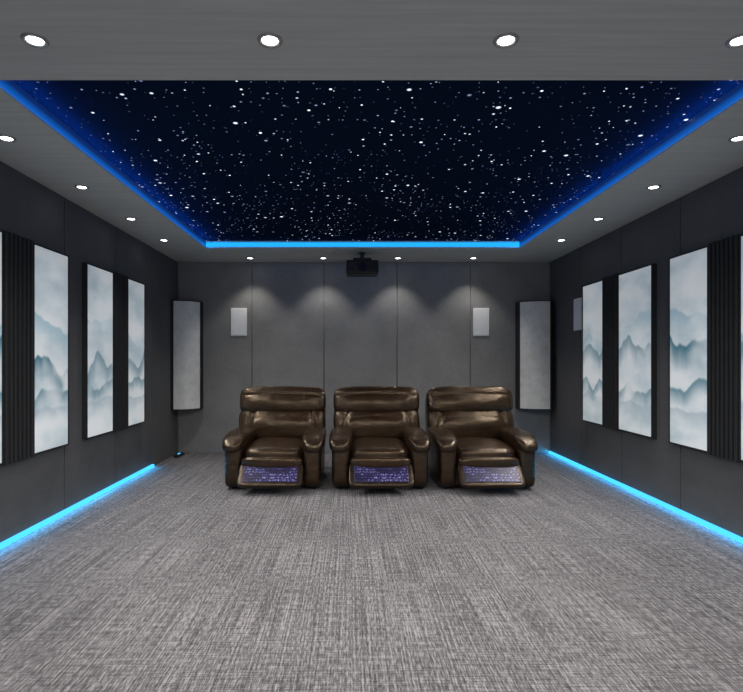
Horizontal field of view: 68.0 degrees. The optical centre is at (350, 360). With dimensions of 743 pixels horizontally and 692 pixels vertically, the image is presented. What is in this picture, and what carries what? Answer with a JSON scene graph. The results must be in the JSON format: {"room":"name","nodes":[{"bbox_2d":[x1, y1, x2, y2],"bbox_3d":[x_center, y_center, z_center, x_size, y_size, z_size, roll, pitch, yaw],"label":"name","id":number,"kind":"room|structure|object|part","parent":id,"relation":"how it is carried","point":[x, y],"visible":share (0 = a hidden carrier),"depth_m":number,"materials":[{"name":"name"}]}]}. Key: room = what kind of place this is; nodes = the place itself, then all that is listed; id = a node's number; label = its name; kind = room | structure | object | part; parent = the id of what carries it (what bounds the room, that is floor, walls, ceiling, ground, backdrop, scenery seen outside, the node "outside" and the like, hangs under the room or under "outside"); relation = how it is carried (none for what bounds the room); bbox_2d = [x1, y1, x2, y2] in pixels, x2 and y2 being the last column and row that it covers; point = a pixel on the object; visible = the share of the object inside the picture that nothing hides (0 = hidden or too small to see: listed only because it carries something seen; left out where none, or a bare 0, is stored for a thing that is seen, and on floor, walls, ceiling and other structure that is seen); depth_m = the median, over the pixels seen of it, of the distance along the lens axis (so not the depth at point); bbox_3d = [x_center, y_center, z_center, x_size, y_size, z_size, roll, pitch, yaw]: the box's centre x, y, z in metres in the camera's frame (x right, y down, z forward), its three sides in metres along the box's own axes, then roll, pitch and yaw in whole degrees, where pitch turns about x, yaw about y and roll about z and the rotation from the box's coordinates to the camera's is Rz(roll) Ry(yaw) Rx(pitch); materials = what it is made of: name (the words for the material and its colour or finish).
{"room":"home theater","nodes":[
{"label":"home theater","id":0,"kind":"room"},
{"bbox_2d":[0,161,176,542],"bbox_3d":[-2.600,-0.125,3.438,0.120,2.950,9.275,0,0,0],"label":"wall","id":1,"kind":"structure","parent":0,"point":[39,487],"depth_m":5.16,"materials":[{"name":"grey fabric"}]},
{"bbox_2d":[0,230,3,464],"bbox_3d":[-2.515,-0.095,3.671,0.050,1.670,0.542,0,0,0],"label":"landscape painting","id":2,"kind":"object","parent":1,"relation":"attached to","point":[1,231],"visible":1,"depth_m":3.93},
{"bbox_2d":[2,230,33,464],"bbox_3d":[-2.509,-0.095,4.130,0.061,1.690,0.370,0,0,0],"label":"acoustic panel","id":3,"kind":"object","parent":1,"relation":"attached to","point":[18,250],"visible":0.96,"depth_m":4.12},
{"bbox_2d":[34,243,68,454],"bbox_3d":[-2.515,-0.095,4.589,0.050,1.670,0.542,0,0,0],"label":"landscape painting","id":4,"kind":"object","parent":1,"relation":"attached to","point":[51,267],"visible":0.74,"depth_m":4.57},
{"bbox_2d":[0,464,153,549],"bbox_3d":[-2.525,1.333,2.910,0.030,0.034,8.220,0,0,0],"label":"led strip","id":5,"kind":"object","parent":1,"relation":"attached to","point":[39,525],"visible":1,"depth_m":4.86,"materials":[{"name":"blue plastic"}]},
{"bbox_2d":[82,262,113,438],"bbox_3d":[-2.515,-0.095,5.481,0.050,1.670,0.582,0,0,0],"label":"landscape painting","id":6,"kind":"object","parent":1,"relation":"attached to","point":[97,282],"visible":1,"depth_m":5.39},
{"bbox_2d":[114,272,128,431],"bbox_3d":[-2.509,-0.095,5.957,0.061,1.690,0.365,0,0,0],"label":"wall decor","id":7,"kind":"object","parent":1,"relation":"attached to","point":[121,282],"visible":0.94,"depth_m":5.94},
{"bbox_2d":[129,278,144,426],"bbox_3d":[-2.515,-0.095,6.396,0.050,1.670,0.507,0,0,0],"label":"landscape painting","id":8,"kind":"object","parent":1,"relation":"attached to","point":[136,289],"visible":0.74,"depth_m":6.40},
{"bbox_2d":[177,262,550,452],"bbox_3d":[0.190,-0.125,8.120,5.660,2.950,0.120,0,0,0],"label":"wall","id":9,"kind":"structure","parent":0,"point":[312,324],"depth_m":8.06,"materials":[{"name":"grey fabric"}]},
{"bbox_2d":[171,300,202,409],"bbox_3d":[-2.350,-0.082,7.898,0.370,1.555,0.321,0,0,0],"label":"wall speaker","id":10,"kind":"object","parent":9,"relation":"attached to","point":[186,315],"visible":1,"depth_m":7.78,"materials":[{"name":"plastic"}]},
{"bbox_2d":[231,308,246,335],"bbox_3d":[-1.642,-0.572,8.052,0.236,0.410,0.016,0,0,0],"label":"speaker","id":11,"kind":"object","parent":9,"relation":"attached to","point":[238,315],"visible":1,"depth_m":8.04},
{"bbox_2d":[473,308,488,335],"bbox_3d":[1.906,-0.572,8.052,0.236,0.410,0.016,0,0,0],"label":"speaker","id":12,"kind":"object","parent":9,"relation":"attached to","point":[480,315],"visible":1,"depth_m":8.04},
{"bbox_2d":[515,300,552,409],"bbox_3d":[2.635,-0.082,7.920,0.450,1.555,0.276,0,0,0],"label":"acoustic panel","id":13,"kind":"object","parent":9,"relation":"attached to","point":[534,318],"visible":1,"depth_m":7.81,"materials":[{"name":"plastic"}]},
{"bbox_2d":[0,453,742,691],"bbox_3d":[0.190,1.400,3.480,5.660,0.100,9.360,0,0,0],"label":"floor","id":14,"kind":"structure","parent":0,"point":[173,578],"depth_m":3.19,"materials":[{"name":"carpet"}]},
{"bbox_2d":[173,452,183,457],"bbox_3d":[-2.440,1.329,7.800,0.080,0.041,0.260,0,0,0],"label":"power strip","id":15,"kind":"object","parent":14,"relation":"on","point":[179,454],"visible":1,"depth_m":7.74,"materials":[{"name":"black plastic"}]},
{"bbox_2d":[222,386,326,488],"bbox_3d":[-0.820,0.826,6.182,1.086,1.048,1.425,0,0,0],"label":"recliner chair","id":16,"kind":"object","parent":14,"relation":"on","point":[278,441],"visible":1,"depth_m":5.95,"materials":[{"name":"brown leather"}]},
{"bbox_3d":[-1.232,1.085,6.210,0.204,0.501,1.009,0,0,0],"label":"arm","id":17,"kind":"part","parent":16,"relation":"part of","materials":[{"name":"brown leather"}]},
{"bbox_3d":[-0.820,1.145,5.572,0.550,0.012,0.206,0,40,0],"label":"footrest panel","id":18,"kind":"part","parent":16,"relation":"part of","materials":[{"name":"purple fabric"}]},
{"bbox_2d":[244,437,302,459],"bbox_3d":[-0.820,0.999,6.099,0.648,0.241,0.803,0,0,0],"label":"seat cushion","id":19,"kind":"object","parent":16,"relation":"on","point":[253,446],"depth_m":5.80,"materials":[{"name":"brown leather"}]},
{"bbox_2d":[239,411,325,439],"bbox_3d":[-0.821,0.761,6.571,1.036,0.414,0.323,0,-14,0],"label":"lumbar cushion","id":20,"kind":"object","parent":16,"relation":"on","point":[265,424],"depth_m":6.44,"materials":[{"name":"brown leather"}]},
{"bbox_3d":[-0.408,1.085,6.210,0.203,0.502,1.010,0,0,0],"label":"arm","id":21,"kind":"part","parent":16,"relation":"part of","materials":[{"name":"brown leather"}]},
{"bbox_2d":[329,386,430,488],"bbox_3d":[0.305,0.826,6.182,1.086,1.048,1.425,0,0,0],"label":"recliner chair","id":22,"kind":"object","parent":14,"relation":"on","point":[377,439],"visible":1,"depth_m":5.91,"materials":[{"name":"brown leather"}]},
{"bbox_3d":[-0.107,1.085,6.210,0.204,0.501,1.009,0,0,0],"label":"arm","id":23,"kind":"part","parent":22,"relation":"part of","materials":[{"name":"brown leather"}]},
{"bbox_2d":[333,411,419,439],"bbox_3d":[0.304,0.761,6.571,1.036,0.414,0.323,0,-14,0],"label":"lumbar cushion","id":24,"kind":"object","parent":22,"relation":"on","point":[363,424],"depth_m":6.44,"materials":[{"name":"brown leather"}]},
{"bbox_2d":[350,437,408,458],"bbox_3d":[0.305,0.999,6.099,0.648,0.241,0.803,0,0,0],"label":"seat cushion","id":25,"kind":"object","parent":22,"relation":"on","point":[359,446],"depth_m":5.80,"materials":[{"name":"brown leather"}]},
{"bbox_3d":[0.305,1.145,5.572,0.550,0.012,0.206,0,40,0],"label":"footrest panel","id":26,"kind":"part","parent":22,"relation":"part of","materials":[{"name":"purple fabric"}]},
{"bbox_3d":[0.717,1.085,6.210,0.203,0.502,1.010,0,0,0],"label":"arm","id":27,"kind":"part","parent":22,"relation":"part of","materials":[{"name":"brown leather"}]},
{"bbox_2d":[425,386,537,488],"bbox_3d":[1.425,0.826,6.182,1.086,1.048,1.425,0,0,0],"label":"recliner chair","id":28,"kind":"object","parent":14,"relation":"on","point":[476,443],"visible":0.98,"depth_m":5.96,"materials":[{"name":"brown leather"}]},
{"bbox_3d":[1.425,0.735,6.690,1.021,0.792,0.262,0,-14,0],"label":"backrest","id":29,"kind":"part","parent":28,"relation":"part of","materials":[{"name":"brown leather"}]},
{"bbox_3d":[1.013,1.085,6.210,0.204,0.501,1.009,0,0,0],"label":"arm","id":30,"kind":"part","parent":28,"relation":"part of","materials":[{"name":"brown leather"}]},
{"bbox_2d":[426,411,513,439],"bbox_3d":[1.424,0.761,6.571,1.036,0.414,0.323,0,-14,0],"label":"lumbar cushion","id":31,"kind":"object","parent":28,"relation":"on","point":[464,424],"depth_m":6.44,"materials":[{"name":"brown leather"}]},
{"bbox_2d":[456,437,514,463],"bbox_3d":[1.425,0.999,6.099,0.648,0.241,0.803,0,0,0],"label":"seat cushion","id":32,"kind":"object","parent":28,"relation":"on","point":[465,446],"depth_m":5.80,"materials":[{"name":"brown leather"}]},
{"bbox_3d":[1.425,1.145,5.572,0.550,0.012,0.206,0,40,0],"label":"footrest panel","id":33,"kind":"part","parent":28,"relation":"part of","materials":[{"name":"purple fabric"}]},
{"bbox_3d":[1.837,1.085,6.210,0.203,0.502,1.010,0,0,0],"label":"arm","id":34,"kind":"part","parent":28,"relation":"part of","materials":[{"name":"brown leather"}]},
{"bbox_2d":[0,0,742,261],"bbox_3d":[0.190,-1.550,3.435,5.460,0.200,9.270,0,0,0],"label":"ceiling","id":35,"kind":"structure","parent":0,"point":[88,39],"depth_m":2.61,"materials":[{"name":"paint"}]},
{"bbox_2d":[0,134,16,142],"bbox_3d":[-2.240,-1.446,3.576,0.114,0.009,0.114,0,0,0],"label":"recessed light","id":36,"kind":"object","parent":35,"relation":"in","point":[6,138],"visible":1,"depth_m":3.58,"materials":[{"name":"white plastic"}]},
{"bbox_2d":[20,32,48,48],"bbox_3d":[-1.427,-1.446,2.484,0.114,0.009,0.114,0,0,0],"label":"recessed light","id":37,"kind":"object","parent":35,"relation":"in","point":[34,40],"visible":1,"depth_m":2.48,"materials":[{"name":"white plastic"}]},
{"bbox_2d":[74,185,89,189],"bbox_3d":[-2.240,-1.446,4.580,0.114,0.009,0.114,0,0,0],"label":"recessed light","id":38,"kind":"object","parent":35,"relation":"in","point":[81,187],"visible":1,"depth_m":4.58,"materials":[{"name":"white"}]},
{"bbox_2d":[0,80,205,246],"bbox_3d":[-1.864,-1.501,4.950,0.012,0.078,4.220,0,0,0],"label":"led strip","id":39,"kind":"object","parent":35,"relation":"attached to","point":[9,86],"visible":1,"depth_m":3.83,"materials":[{"name":"blue plastic"}]},
{"bbox_2d":[125,217,136,220],"bbox_3d":[-2.240,-1.446,5.600,0.114,0.009,0.114,0,0,0],"label":"recessed light","id":40,"kind":"object","parent":35,"relation":"in","point":[126,218],"visible":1,"depth_m":5.59,"materials":[{"name":"white"}]},
{"bbox_2d":[257,32,282,48],"bbox_3d":[-0.366,-1.446,2.484,0.114,0.009,0.114,0,0,0],"label":"recessed light","id":41,"kind":"object","parent":35,"relation":"in","point":[267,40],"visible":1,"depth_m":2.48,"materials":[{"name":"white plastic"}]},
{"bbox_2d":[206,242,518,246],"bbox_3d":[0.150,-1.494,7.054,4.016,0.052,0.012,0,0,0],"label":"led strip","id":42,"kind":"object","parent":35,"relation":"attached to","point":[208,244],"visible":1,"depth_m":7.05,"materials":[{"name":"blue plastic"}]},
{"bbox_2d":[346,252,378,276],"bbox_3d":[0.150,-1.298,7.335,0.430,0.305,0.351,0,0,0],"label":"projector","id":43,"kind":"object","parent":35,"relation":"hanging from","point":[357,267],"visible":1,"depth_m":7.21,"materials":[{"name":"black plastic"}]},
{"bbox_2d":[369,263,375,271],"bbox_3d":[0.284,-1.230,7.208,0.088,0.120,0.008,0,0,0],"label":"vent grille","id":44,"kind":"object","parent":43,"relation":"attached to","point":[372,266],"depth_m":7.20,"materials":[{"name":"black plastic"}]},
{"bbox_2d":[13,80,742,240],"bbox_3d":[0.150,-1.565,4.950,4.040,0.050,4.220,0,0,0],"label":"ceiling panel","id":45,"kind":"object","parent":35,"relation":"attached to","point":[233,160],"visible":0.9,"depth_m":3.93,"materials":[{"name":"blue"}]},
{"bbox_2d":[493,32,518,48],"bbox_3d":[0.700,-1.446,2.484,0.114,0.009,0.114,0,0,0],"label":"recessed light","id":46,"kind":"object","parent":35,"relation":"in","point":[505,40],"visible":1,"depth_m":2.48,"materials":[{"name":"white plastic"}]},
{"bbox_2d":[592,217,604,220],"bbox_3d":[2.520,-1.446,5.600,0.114,0.009,0.114,0,0,0],"label":"recessed light","id":47,"kind":"object","parent":35,"relation":"in","point":[597,218],"visible":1,"depth_m":5.59,"materials":[{"name":"white"}]},
{"bbox_2d":[519,82,742,246],"bbox_3d":[2.164,-1.501,4.950,0.012,0.078,4.220,0,0,0],"label":"led strip","id":48,"kind":"object","parent":35,"relation":"attached to","point":[736,93],"visible":1,"depth_m":3.94,"materials":[{"name":"blue plastic"}]},
{"bbox_2d":[646,185,660,189],"bbox_3d":[2.520,-1.446,4.580,0.114,0.009,0.114,0,0,0],"label":"recessed light","id":49,"kind":"object","parent":35,"relation":"in","point":[652,187],"visible":1,"depth_m":4.58,"materials":[{"name":"white"}]},
{"bbox_2d":[725,33,742,48],"bbox_3d":[1.757,-1.446,2.484,0.114,0.009,0.114,0,0,0],"label":"recessed light","id":50,"kind":"object","parent":35,"relation":"in","point":[736,41],"visible":1,"depth_m":2.49,"materials":[{"name":"white plastic"}]},
{"bbox_2d":[728,134,742,142],"bbox_3d":[2.520,-1.446,3.576,0.114,0.009,0.114,0,0,0],"label":"recessed light","id":51,"kind":"object","parent":35,"relation":"in","point":[738,138],"visible":1,"depth_m":3.58,"materials":[{"name":"white plastic"}]},
{"bbox_2d":[551,167,742,536],"bbox_3d":[2.980,-0.125,3.438,0.120,2.950,9.275,0,0,0],"label":"wall","id":52,"kind":"structure","parent":0,"point":[709,488],"depth_m":5.31,"materials":[{"name":"grey fabric"}]},
{"bbox_2d":[574,297,581,330],"bbox_3d":[2.912,-0.600,7.070,0.016,0.410,0.236,0,0,0],"label":"speaker","id":53,"kind":"object","parent":52,"relation":"attached to","point":[577,302],"visible":1,"depth_m":7.03},
{"bbox_2d":[582,280,601,425],"bbox_3d":[2.895,-0.095,6.551,0.050,1.670,0.557,0,0,0],"label":"landscape painting","id":54,"kind":"object","parent":52,"relation":"attached to","point":[592,292],"visible":0.74,"depth_m":6.55},
{"bbox_2d":[602,274,620,430],"bbox_3d":[2.889,-0.095,6.095,0.061,1.690,0.350,0,0,0],"label":"wall decor","id":55,"kind":"object","parent":52,"relation":"attached to","point":[609,284],"visible":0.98,"depth_m":6.08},
{"bbox_2d":[618,264,656,438],"bbox_3d":[2.895,-0.095,5.583,0.050,1.670,0.667,0,0,0],"label":"landscape painting","id":56,"kind":"object","parent":52,"relation":"attached to","point":[637,288],"visible":1,"depth_m":5.50},
{"bbox_2d":[548,451,742,543],"bbox_3d":[2.905,1.333,3.425,0.030,0.034,9.250,0,0,0],"label":"led strip","id":57,"kind":"object","parent":52,"relation":"attached to","point":[722,531],"visible":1,"depth_m":5.13,"materials":[{"name":"blue plastic"}]},
{"bbox_2d":[669,245,707,452],"bbox_3d":[2.895,-0.095,4.697,0.050,1.670,0.547,0,0,0],"label":"landscape painting","id":58,"kind":"object","parent":52,"relation":"attached to","point":[688,271],"visible":0.76,"depth_m":4.67},
{"bbox_2d":[708,234,740,461],"bbox_3d":[2.889,-0.095,4.245,0.061,1.690,0.350,0,0,0],"label":"acoustic panel","id":59,"kind":"object","parent":52,"relation":"attached to","point":[723,254],"visible":0.98,"depth_m":4.23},
{"bbox_2d":[739,234,742,461],"bbox_3d":[2.895,-0.095,3.793,0.050,1.670,0.547,0,0,0],"label":"landscape painting","id":60,"kind":"object","parent":52,"relation":"attached to","point":[741,235],"visible":1,"depth_m":4.05}
]}

